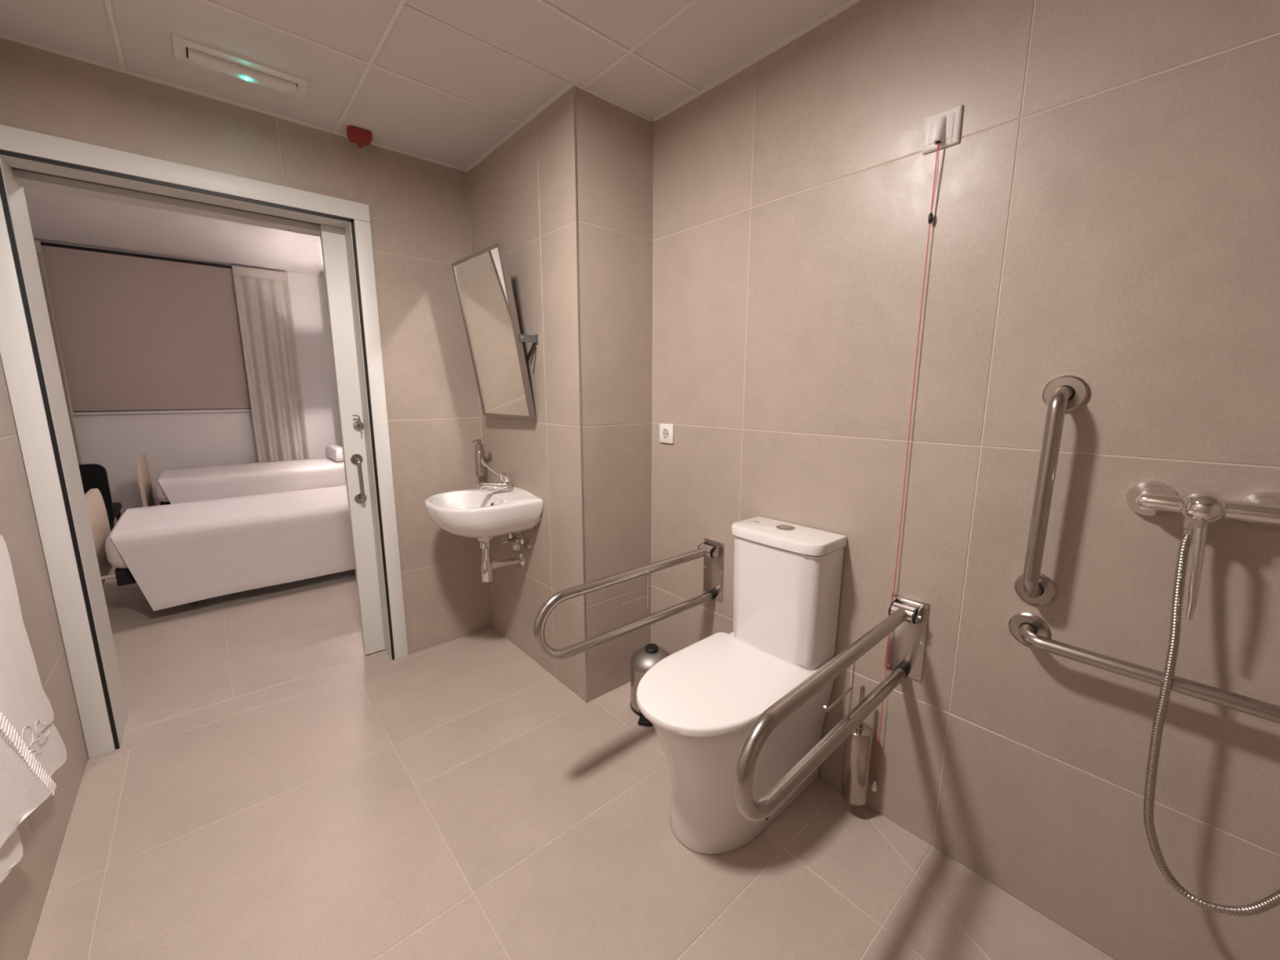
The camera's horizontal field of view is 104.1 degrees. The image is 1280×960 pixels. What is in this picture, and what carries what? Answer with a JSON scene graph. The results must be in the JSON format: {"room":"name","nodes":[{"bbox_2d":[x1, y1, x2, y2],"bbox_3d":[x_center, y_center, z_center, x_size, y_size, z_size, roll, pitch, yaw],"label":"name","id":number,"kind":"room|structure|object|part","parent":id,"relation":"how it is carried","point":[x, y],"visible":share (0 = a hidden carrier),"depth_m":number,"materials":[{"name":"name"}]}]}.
{"room":"accessible bathroom","nodes":[
{"label":"accessible bathroom","id":0,"kind":"room"},
{"bbox_2d":[0,354,88,959],"bbox_3d":[-0.817,0.060,0.161,0.120,2.466,3.835,-9,13,-40],"label":"wall","id":1,"kind":"structure","parent":0,"point":[24,891],"depth_m":1.51,"materials":[{"name":"beige tile"}]},
{"bbox_3d":[-1.278,0.199,0.849,0.041,0.018,0.845,-9,13,-40],"label":"towel rail","id":2,"kind":"object","parent":1,"relation":"attached to","visible":0},
{"bbox_2d":[0,712,57,883],"bbox_3d":[-1.244,0.481,0.946,0.036,0.612,0.512,-9,13,-40],"label":"towel","id":3,"kind":"object","parent":2,"relation":"hanging from","point":[24,784],"visible":1,"depth_m":1.01,"materials":[{"name":"white fabric"}]},
{"bbox_2d":[0,534,66,776],"bbox_3d":[-1.390,0.490,1.084,0.025,0.688,0.706,-9,13,-40],"label":"towel","id":4,"kind":"object","parent":2,"relation":"hanging from","point":[24,701],"visible":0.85,"depth_m":1.20,"materials":[{"name":"white fabric"}]},
{"bbox_2d":[22,186,324,276],"bbox_3d":[-3.459,-1.867,3.207,3.345,0.254,4.400,-9,13,-40],"label":"ceiling","id":5,"kind":"structure","parent":0,"point":[54,216],"depth_m":4.25,"materials":[{"name":"white paint"}]},
{"bbox_2d":[33,240,83,464],"bbox_3d":[-5.356,-0.795,4.421,0.400,2.565,0.104,-9,13,-40],"label":"curtain","id":6,"kind":"object","parent":5,"relation":"hanging from","point":[37,243],"visible":0.09,"depth_m":4.47,"materials":[{"name":"beige fabric"}]},
{"bbox_2d":[231,265,309,462],"bbox_3d":[-4.044,-0.994,5.542,0.475,2.565,0.105,-9,13,-40],"label":"curtain","id":7,"kind":"object","parent":5,"relation":"hanging from","point":[263,297],"visible":0.8,"depth_m":5.50,"materials":[{"name":"beige fabric"}]},
{"bbox_2d":[33,239,342,525],"bbox_3d":[-4.869,-0.940,5.022,3.345,2.720,0.100,-9,13,-40],"label":"wall","id":8,"kind":"structure","parent":0,"point":[167,441],"depth_m":5.31,"materials":[{"name":"white paint"}]},
{"bbox_2d":[40,241,251,411],"bbox_3d":[-4.692,-1.447,4.976,1.570,1.474,0.032,-9,13,-40],"label":"roller blind","id":9,"kind":"object","parent":8,"relation":"attached to","point":[135,331],"visible":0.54,"depth_m":4.86,"materials":[{"name":"beige fabric"}]},
{"bbox_2d":[72,408,251,415],"bbox_3d":[-4.716,-1.428,4.984,1.680,1.505,0.028,-9,13,-40],"label":"window","id":10,"kind":"structure","parent":8,"relation":"in","point":[188,411],"depth_m":5.00,"materials":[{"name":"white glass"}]},
{"bbox_2d":[0,37,492,653],"bbox_3d":[-1.369,-0.328,2.329,2.175,2.466,0.255,-9,13,-40],"label":"wall","id":11,"kind":"structure","parent":0,"point":[420,215],"depth_m":2.29,"materials":[{"name":"beige tile"}]},
{"bbox_2d":[0,124,408,758],"bbox_3d":[-1.677,-0.105,2.087,1.103,2.112,0.270,-9,13,-40],"label":"trim","id":12,"kind":"structure","parent":11,"relation":"attached to","point":[28,352],"depth_m":1.77,"materials":[{"name":"white laminate"}]},
{"bbox_3d":[-1.985,0.007,1.664,0.067,2.040,0.015,-9,13,-40],"label":"casing","id":13,"kind":"part","parent":12,"relation":"part of","materials":[{"name":"white laminate"}]},
{"bbox_3d":[-1.593,-1.093,1.813,1.103,0.071,0.015,-9,13,-40],"label":"casing","id":14,"kind":"part","parent":12,"relation":"part of","materials":[{"name":"white laminate"}]},
{"bbox_3d":[-1.201,-0.112,2.334,0.063,2.040,0.015,-9,13,-40],"label":"casing","id":15,"kind":"part","parent":12,"relation":"part of","materials":[{"name":"white laminate"}]},
{"bbox_2d":[319,224,385,654],"bbox_3d":[-1.028,-0.164,2.628,0.922,2.022,0.098,-9,13,-40],"label":"door","id":16,"kind":"structure","parent":11,"relation":"in","point":[333,243],"depth_m":2.34,"materials":[{"name":"white laminate"}]},
{"bbox_3d":[-1.319,-0.258,2.329,0.009,0.093,0.036,8,13,38],"label":"lock lever","id":17,"kind":"part","parent":16,"relation":"part of","materials":[{"name":"silver metal"}]},
{"bbox_3d":[-1.326,-0.002,2.365,0.020,0.205,0.056,-9,13,-40],"label":"pull handle","id":18,"kind":"part","parent":16,"relation":"part of","materials":[{"name":"silver metal"}]},
{"bbox_2d":[0,0,861,172],"bbox_3d":[-0.118,-1.246,0.702,2.175,0.124,4.070,-9,13,-40],"label":"ceiling","id":19,"kind":"structure","parent":0,"point":[444,82],"depth_m":1.56,"materials":[{"name":"white"}]},
{"bbox_3d":[-1.676,-1.310,1.319,0.382,0.017,0.573,-9,13,-40],"label":"panel","id":20,"kind":"part","parent":19,"relation":"part of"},
{"bbox_3d":[-1.299,-1.368,1.641,0.598,0.017,0.573,-9,13,-40],"label":"panel","id":21,"kind":"part","parent":19,"relation":"part of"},
{"bbox_2d":[172,33,309,98],"bbox_3d":[-1.308,-1.344,1.651,0.345,0.036,0.133,-9,13,-40],"label":"recessed light","id":22,"kind":"object","parent":19,"relation":"in","point":[206,56],"visible":1,"depth_m":1.62,"materials":[{"name":"white"}]},
{"bbox_3d":[-0.911,-1.289,1.202,0.598,0.017,0.589,-9,13,-40],"label":"panel","id":23,"kind":"part","parent":19,"relation":"part of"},
{"bbox_2d":[346,125,372,148],"bbox_3d":[-1.155,-1.401,2.055,0.090,0.056,0.074,-9,13,-40],"label":"indicator","id":24,"kind":"object","parent":19,"relation":"attached to","point":[355,135],"visible":1,"depth_m":2.03,"materials":[{"name":"red plastic"}]},
{"bbox_3d":[-0.857,-1.435,2.019,0.551,0.017,0.573,-9,13,-40],"label":"panel","id":25,"kind":"part","parent":19,"relation":"part of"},
{"bbox_3d":[-0.553,-1.373,1.674,0.551,0.017,0.334,-9,13,-40],"label":"panel","id":26,"kind":"part","parent":19,"relation":"part of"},
{"bbox_3d":[-0.343,-1.335,1.464,0.589,0.017,0.245,-9,13,-40],"label":"panel","id":27,"kind":"part","parent":19,"relation":"part of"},
{"bbox_3d":[-0.063,-1.279,1.147,0.589,0.017,0.588,-9,13,-40],"label":"panel","id":28,"kind":"part","parent":19,"relation":"part of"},
{"bbox_3d":[0.010,-1.389,1.766,0.326,0.017,0.245,-9,13,-40],"label":"panel","id":29,"kind":"part","parent":19,"relation":"part of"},
{"bbox_3d":[0.290,-1.332,1.448,0.326,0.017,0.588,-9,13,-40],"label":"panel","id":30,"kind":"part","parent":19,"relation":"part of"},
{"bbox_2d":[467,86,653,702],"bbox_3d":[-0.353,-0.347,2.440,0.494,2.466,0.947,-9,13,-40],"label":"wall column","id":31,"kind":"structure","parent":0,"point":[522,195],"depth_m":2.06,"materials":[{"name":"beige tile"}]},
{"bbox_2d":[472,439,492,476],"bbox_3d":[-0.815,-0.117,2.575,0.082,0.189,0.068,-9,13,-40],"label":"soap dispenser","id":32,"kind":"object","parent":31,"relation":"attached to","point":[479,452],"visible":0.98,"depth_m":2.54,"materials":[{"name":"silver metal"}]},
{"bbox_2d":[474,443,485,476],"bbox_3d":[-0.821,-0.103,2.561,0.051,0.167,0.051,-9,13,-40],"label":"canister","id":33,"kind":"object","parent":32,"relation":"on","point":[479,452],"depth_m":2.54,"materials":[{"name":"silver metal"}]},
{"bbox_2d":[424,486,542,541],"bbox_3d":[-0.747,0.171,2.285,0.418,0.221,0.475,-9,13,-40],"label":"washbasin","id":34,"kind":"object","parent":31,"relation":"attached to","point":[483,514],"visible":0.98,"depth_m":2.17,"materials":[{"name":"white ceramic"}]},
{"bbox_2d":[476,457,513,491],"bbox_3d":[-0.674,-0.024,2.314,0.180,0.165,0.054,-9,13,-40],"label":"tap","id":35,"kind":"object","parent":34,"relation":"on","point":[505,485],"visible":1,"depth_m":2.33,"materials":[{"name":"silver metal"}]},
{"bbox_3d":[-0.680,-0.056,2.303,0.106,0.098,0.008,-9,13,-40],"label":"lever","id":36,"kind":"part","parent":35,"relation":"part of","materials":[{"name":"silver metal"}]},
{"bbox_3d":[-0.686,0.029,2.313,0.148,0.052,0.042,-9,13,-40],"label":"spout","id":37,"kind":"part","parent":35,"relation":"part of","materials":[{"name":"silver metal"}]},
{"bbox_2d":[502,480,513,491],"bbox_3d":[-0.627,0.017,2.363,0.054,0.066,0.054,-9,13,-40],"label":"tap","id":38,"kind":"object","parent":35,"relation":"on","point":[507,486],"depth_m":2.34,"materials":[{"name":"silver metal"}]},
{"bbox_2d":[479,539,525,582],"bbox_3d":[-0.659,0.368,2.385,0.205,0.206,0.074,-9,13,-40],"label":"trap","id":39,"kind":"object","parent":34,"relation":"attached to","point":[487,566],"visible":0.93,"depth_m":2.34,"materials":[{"name":"silver metal"}]},
{"bbox_2d":[480,555,493,582],"bbox_3d":[-0.721,0.418,2.352,0.056,0.120,0.056,-9,13,-40],"label":"pipe","id":40,"kind":"object","parent":39,"relation":"on","point":[486,566],"depth_m":2.33,"materials":[{"name":"silver metal"}]},
{"bbox_2d":[491,556,520,568],"bbox_3d":[-0.646,0.397,2.410,0.160,0.042,0.048,-9,13,-40],"label":"pipe","id":41,"kind":"object","parent":39,"relation":"attached to","point":[495,564],"depth_m":2.39,"materials":[{"name":"silver metal"}]},
{"bbox_2d":[451,242,537,419],"bbox_3d":[-0.652,-0.630,2.230,0.164,0.698,0.494,-9,13,-40],"label":"mirror","id":42,"kind":"object","parent":31,"relation":"attached to","point":[482,279],"visible":1,"depth_m":2.18,"materials":[{"name":"silver metal"}]},
{"bbox_3d":[-0.808,-0.658,2.387,0.134,0.672,0.013,-9,13,-40],"label":"frame rail","id":43,"kind":"part","parent":42,"relation":"part of","materials":[{"name":"silver metal"}]},
{"bbox_3d":[-0.699,-0.958,2.130,0.026,0.017,0.459,-9,14,-42],"label":"frame rail","id":44,"kind":"part","parent":42,"relation":"part of","materials":[{"name":"silver metal"}]},
{"bbox_3d":[-0.615,-0.300,2.322,0.026,0.017,0.459,-9,14,-42],"label":"frame rail","id":45,"kind":"part","parent":42,"relation":"part of","materials":[{"name":"silver metal"}]},
{"bbox_3d":[-0.507,-0.600,2.064,0.134,0.672,0.013,-9,13,-40],"label":"frame rail","id":46,"kind":"part","parent":42,"relation":"part of","materials":[{"name":"silver metal"}]},
{"bbox_2d":[501,532,519,544],"bbox_3d":[-0.643,0.275,2.449,0.075,0.098,0.060,-9,13,-40],"label":"angle valve","id":47,"kind":"object","parent":31,"relation":"attached to","point":[514,537],"visible":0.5,"depth_m":2.45,"materials":[{"name":"silver metal"}]},
{"bbox_3d":[-0.661,0.296,2.437,0.027,0.038,0.038,-9,13,-40],"label":"valve knob","id":48,"kind":"part","parent":47,"relation":"part of","materials":[{"name":"silver metal"}]},
{"bbox_2d":[512,531,531,550],"bbox_3d":[-0.564,0.291,2.360,0.075,0.098,0.060,-9,13,-40],"label":"angle valve","id":49,"kind":"object","parent":31,"relation":"attached to","point":[516,546],"visible":0.94,"depth_m":2.36,"materials":[{"name":"silver metal"}]},
{"bbox_3d":[-0.582,0.312,2.347,0.027,0.038,0.038,-9,13,-40],"label":"valve knob","id":50,"kind":"part","parent":49,"relation":"part of","materials":[{"name":"silver metal"}]},
{"bbox_2d":[573,85,587,702],"bbox_3d":[-0.229,-0.207,1.940,0.008,2.366,0.006,-9,13,-40],"label":"trim","id":51,"kind":"structure","parent":31,"relation":"attached to","point":[574,86],"depth_m":1.90,"materials":[{"name":"silver metal"}]},
{"bbox_2d":[27,567,1115,959],"bbox_3d":[-2.065,0.975,2.275,3.595,0.080,8.370,-9,13,-40],"label":"floor","id":52,"kind":"structure","parent":0,"point":[275,788],"depth_m":1.50,"materials":[{"name":"beige tile"}]},
{"bbox_2d":[78,463,122,531],"bbox_3d":[-4.056,0.284,3.572,0.460,0.820,0.487,-9,13,-40],"label":"chair","id":53,"kind":"object","parent":52,"relation":"on","point":[92,475],"visible":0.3,"depth_m":3.48,"materials":[{"name":"black leather"}]},
{"bbox_3d":[-3.773,0.484,3.594,0.028,0.420,0.028,-9,13,-40],"label":"leg","id":54,"kind":"part","parent":53,"relation":"part of","materials":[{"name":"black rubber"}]},
{"bbox_3d":[-4.072,0.252,3.584,0.460,0.060,0.440,-9,13,-40],"label":"seat","id":55,"kind":"part","parent":53,"relation":"part of","materials":[{"name":"black leather"}]},
{"bbox_3d":[-4.035,0.431,3.891,0.028,0.420,0.028,-9,13,-40],"label":"leg","id":56,"kind":"part","parent":53,"relation":"part of","materials":[{"name":"black metal"}]},
{"bbox_2d":[84,485,355,611],"bbox_3d":[-2.623,0.339,3.570,1.740,0.715,0.944,-9,13,-40],"label":"bed","id":57,"kind":"object","parent":52,"relation":"on","point":[190,553],"visible":0.64,"depth_m":3.14,"materials":[{"name":"white fabric"}]},
{"bbox_3d":[-2.612,0.264,3.610,1.655,0.198,0.880,-9,13,-40],"label":"mattress","id":58,"kind":"part","parent":57,"relation":"part of","materials":[{"name":"white fabric"}]},
{"bbox_3d":[-2.604,0.412,3.643,1.635,0.095,0.780,-9,13,-40],"label":"frame","id":59,"kind":"part","parent":57,"relation":"part of","materials":[{"name":"black"}]},
{"bbox_2d":[137,453,346,506],"bbox_3d":[-3.919,0.052,5.113,1.640,0.735,0.874,-9,13,-40],"label":"bed","id":60,"kind":"object","parent":52,"relation":"on","point":[175,486],"visible":0.59,"depth_m":4.79,"materials":[{"name":"white fabric"}]},
{"bbox_3d":[-3.908,-0.032,5.151,1.555,0.198,0.810,-9,13,-40],"label":"mattress","id":61,"kind":"part","parent":60,"relation":"part of","materials":[{"name":"white fabric"}]},
{"bbox_3d":[-3.900,0.116,5.184,1.535,0.095,0.710,-9,13,-40],"label":"frame","id":62,"kind":"part","parent":60,"relation":"part of","materials":[{"name":"black metal"}]},
{"bbox_2d":[325,444,343,462],"bbox_3d":[-3.442,-0.307,5.654,0.115,0.150,0.600,-9,13,-40],"label":"pillow","id":63,"kind":"object","parent":60,"relation":"on","point":[335,452],"visible":0.82,"depth_m":5.49,"materials":[{"name":"white fabric"}]},
{"bbox_2d":[630,643,670,726],"bbox_3d":[0.040,0.830,2.085,0.216,0.274,0.194,-9,13,-40],"label":"pedal bin","id":64,"kind":"object","parent":52,"relation":"on","point":[643,659],"visible":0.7,"depth_m":2.05,"materials":[{"name":"silver metal"}]},
{"bbox_3d":[0.049,0.734,2.085,0.178,0.056,0.178,-9,13,-40],"label":"lid","id":65,"kind":"part","parent":64,"relation":"part of","materials":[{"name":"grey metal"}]},
{"bbox_3d":[0.049,0.701,2.079,0.058,0.018,0.058,-9,13,-40],"label":"lid knob","id":66,"kind":"part","parent":64,"relation":"part of","materials":[{"name":"black plastic"}]},
{"bbox_2d":[636,515,846,854],"bbox_3d":[0.282,0.619,1.541,0.669,0.882,0.380,-9,13,-40],"label":"toilet","id":67,"kind":"object","parent":52,"relation":"on","point":[702,700],"visible":0.93,"depth_m":1.51,"materials":[{"name":"white ceramic"}]},
{"bbox_3d":[0.222,0.602,1.485,0.510,0.026,0.380,-9,13,-40],"label":"lid","id":68,"kind":"part","parent":67,"relation":"part of","materials":[{"name":"white plastic"}]},
{"bbox_3d":[0.466,0.179,1.624,0.180,0.034,0.338,-9,13,-40],"label":"cistern lid","id":69,"kind":"part","parent":67,"relation":"part of","materials":[{"name":"white ceramic"}]},
{"bbox_2d":[651,0,1279,959],"bbox_3d":[0.999,-0.123,1.188,0.120,2.466,3.028,-9,13,-40],"label":"wall","id":70,"kind":"structure","parent":0,"point":[1106,207],"depth_m":1.21,"materials":[{"name":"beige tile"}]},
{"bbox_2d":[533,537,724,660],"bbox_3d":[-0.009,0.408,1.742,0.809,0.245,0.102,-9,13,-40],"label":"rail","id":71,"kind":"object","parent":70,"relation":"attached to","point":[712,551],"visible":1,"depth_m":1.73,"materials":[{"name":"grey metal"}]},
{"bbox_2d":[709,546,715,558],"bbox_3d":[0.287,0.282,1.938,0.043,0.043,0.004,-9,13,-40],"label":"washer","id":72,"kind":"object","parent":71,"relation":"in","point":[712,549],"depth_m":1.93,"materials":[{"name":"silver metal"}]},
{"bbox_3d":[0.294,0.359,2.002,0.004,0.240,0.102,-9,13,-40],"label":"wall plate","id":73,"kind":"part","parent":71,"relation":"part of","materials":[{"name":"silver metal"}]},
{"bbox_2d":[659,423,674,443],"bbox_3d":[0.111,-0.197,2.109,0.014,0.080,0.080,-9,13,-40],"label":"wall socket","id":74,"kind":"object","parent":70,"relation":"attached to","point":[666,430],"visible":1,"depth_m":2.10,"materials":[{"name":"white plastic"}]},
{"bbox_2d":[733,592,929,821],"bbox_3d":[0.469,0.507,1.192,0.820,0.245,0.102,-9,13,-40],"label":"rail","id":75,"kind":"object","parent":70,"relation":"attached to","point":[907,621],"visible":1,"depth_m":1.14,"materials":[{"name":"grey metal"}]},
{"bbox_2d":[888,601,894,615],"bbox_3d":[0.727,0.372,1.438,0.043,0.043,0.004,-9,13,-40],"label":"washer","id":76,"kind":"object","parent":75,"relation":"in","point":[891,608],"depth_m":1.42,"materials":[{"name":"silver metal"}]},
{"bbox_3d":[0.777,0.457,1.455,0.004,0.240,0.102,-9,13,-40],"label":"wall plate","id":77,"kind":"part","parent":75,"relation":"part of","materials":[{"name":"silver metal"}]},
{"bbox_2d":[911,608,919,624],"bbox_3d":[0.769,0.380,1.391,0.043,0.043,0.004,-9,13,-40],"label":"washer","id":78,"kind":"object","parent":75,"relation":"in","point":[915,612],"depth_m":1.38,"materials":[{"name":"black rubber"}]},
{"bbox_2d":[840,684,873,805],"bbox_3d":[0.684,0.811,1.553,0.099,0.382,0.078,-9,13,-40],"label":"toilet brush holder","id":79,"kind":"object","parent":70,"relation":"attached to","point":[858,744],"visible":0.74,"depth_m":1.53,"materials":[{"name":"metal"}]},
{"bbox_2d":[840,733,872,805],"bbox_3d":[0.676,0.885,1.559,0.077,0.234,0.077,-9,13,-40],"label":"canister","id":80,"kind":"object","parent":79,"relation":"on","point":[857,747],"depth_m":1.53,"materials":[{"name":"metal"}]},
{"bbox_3d":[0.676,0.694,1.525,0.018,0.140,0.018,-9,13,-40],"label":"handle","id":81,"kind":"part","parent":79,"relation":"part of","materials":[{"name":"metal"}]},
{"bbox_3d":[0.676,0.763,1.538,0.078,0.014,0.078,-9,13,-40],"label":"lid","id":82,"kind":"part","parent":79,"relation":"part of","materials":[{"name":"metal"}]},
{"bbox_2d":[922,104,963,154],"bbox_3d":[0.742,-0.870,1.235,0.035,0.084,0.084,-9,13,-40],"label":"switch","id":83,"kind":"object","parent":70,"relation":"attached to","point":[944,127],"visible":1,"depth_m":1.23,"materials":[{"name":"white plastic"}]},
{"bbox_2d":[871,142,939,791],"bbox_3d":[0.737,0.067,1.405,0.024,1.836,0.018,-9,13,-40],"label":"pull cord","id":84,"kind":"object","parent":83,"relation":"hanging from","point":[873,787],"visible":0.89,"depth_m":1.36,"materials":[{"name":"fabric"}]},
{"bbox_3d":[0.733,0.956,1.562,0.016,0.030,0.016,-9,13,-40],"label":"cord pull","id":85,"kind":"part","parent":84,"relation":"part of","materials":[{"name":"white plastic"}]},
{"bbox_3d":[0.747,-0.871,1.239,0.004,0.055,0.055,-9,13,-40],"label":"panel","id":86,"kind":"part","parent":83,"relation":"part of","materials":[{"name":"white plastic"}]},
{"bbox_2d":[1014,375,1088,605],"bbox_3d":[0.927,0.038,1.141,0.086,0.546,0.083,-9,13,-40],"label":"grab bar","id":87,"kind":"object","parent":70,"relation":"attached to","point":[1063,393],"visible":1,"depth_m":1.12,"materials":[{"name":"silver metal"}]},
{"bbox_2d":[1008,612,1279,724],"bbox_3d":[1.187,0.423,0.906,0.086,0.081,0.878,-9,13,-40],"label":"grab bar","id":88,"kind":"object","parent":70,"relation":"attached to","point":[1028,628],"visible":1,"depth_m":1.04,"materials":[{"name":"silver metal"}]},
{"bbox_2d":[1124,480,1279,619],"bbox_3d":[1.078,0.138,0.969,0.102,0.248,0.227,-9,13,-40],"label":"shower mixer","id":89,"kind":"object","parent":70,"relation":"attached to","point":[1260,511],"visible":1,"depth_m":0.94,"materials":[{"name":"silver metal"}]},
{"bbox_2d":[1182,518,1195,529],"bbox_3d":[1.070,0.082,0.966,0.019,0.025,0.022,-9,13,-40],"label":"outlet","id":90,"kind":"object","parent":89,"relation":"attached to","point":[1188,524],"depth_m":0.96,"materials":[{"name":"silver metal"}]},
{"bbox_3d":[1.054,0.166,0.948,0.031,0.199,0.023,-9,13,-40],"label":"lever","id":91,"kind":"part","parent":89,"relation":"part of","materials":[{"name":"silver metal"}]},
{"bbox_2d":[1142,528,1279,916],"bbox_3d":[1.163,0.383,0.873,0.067,0.942,0.365,-9,13,-40],"label":"shower hose","id":92,"kind":"object","parent":89,"relation":"attached to","point":[1273,900],"visible":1,"depth_m":0.98,"materials":[{"name":"silver metal"}]}
]}

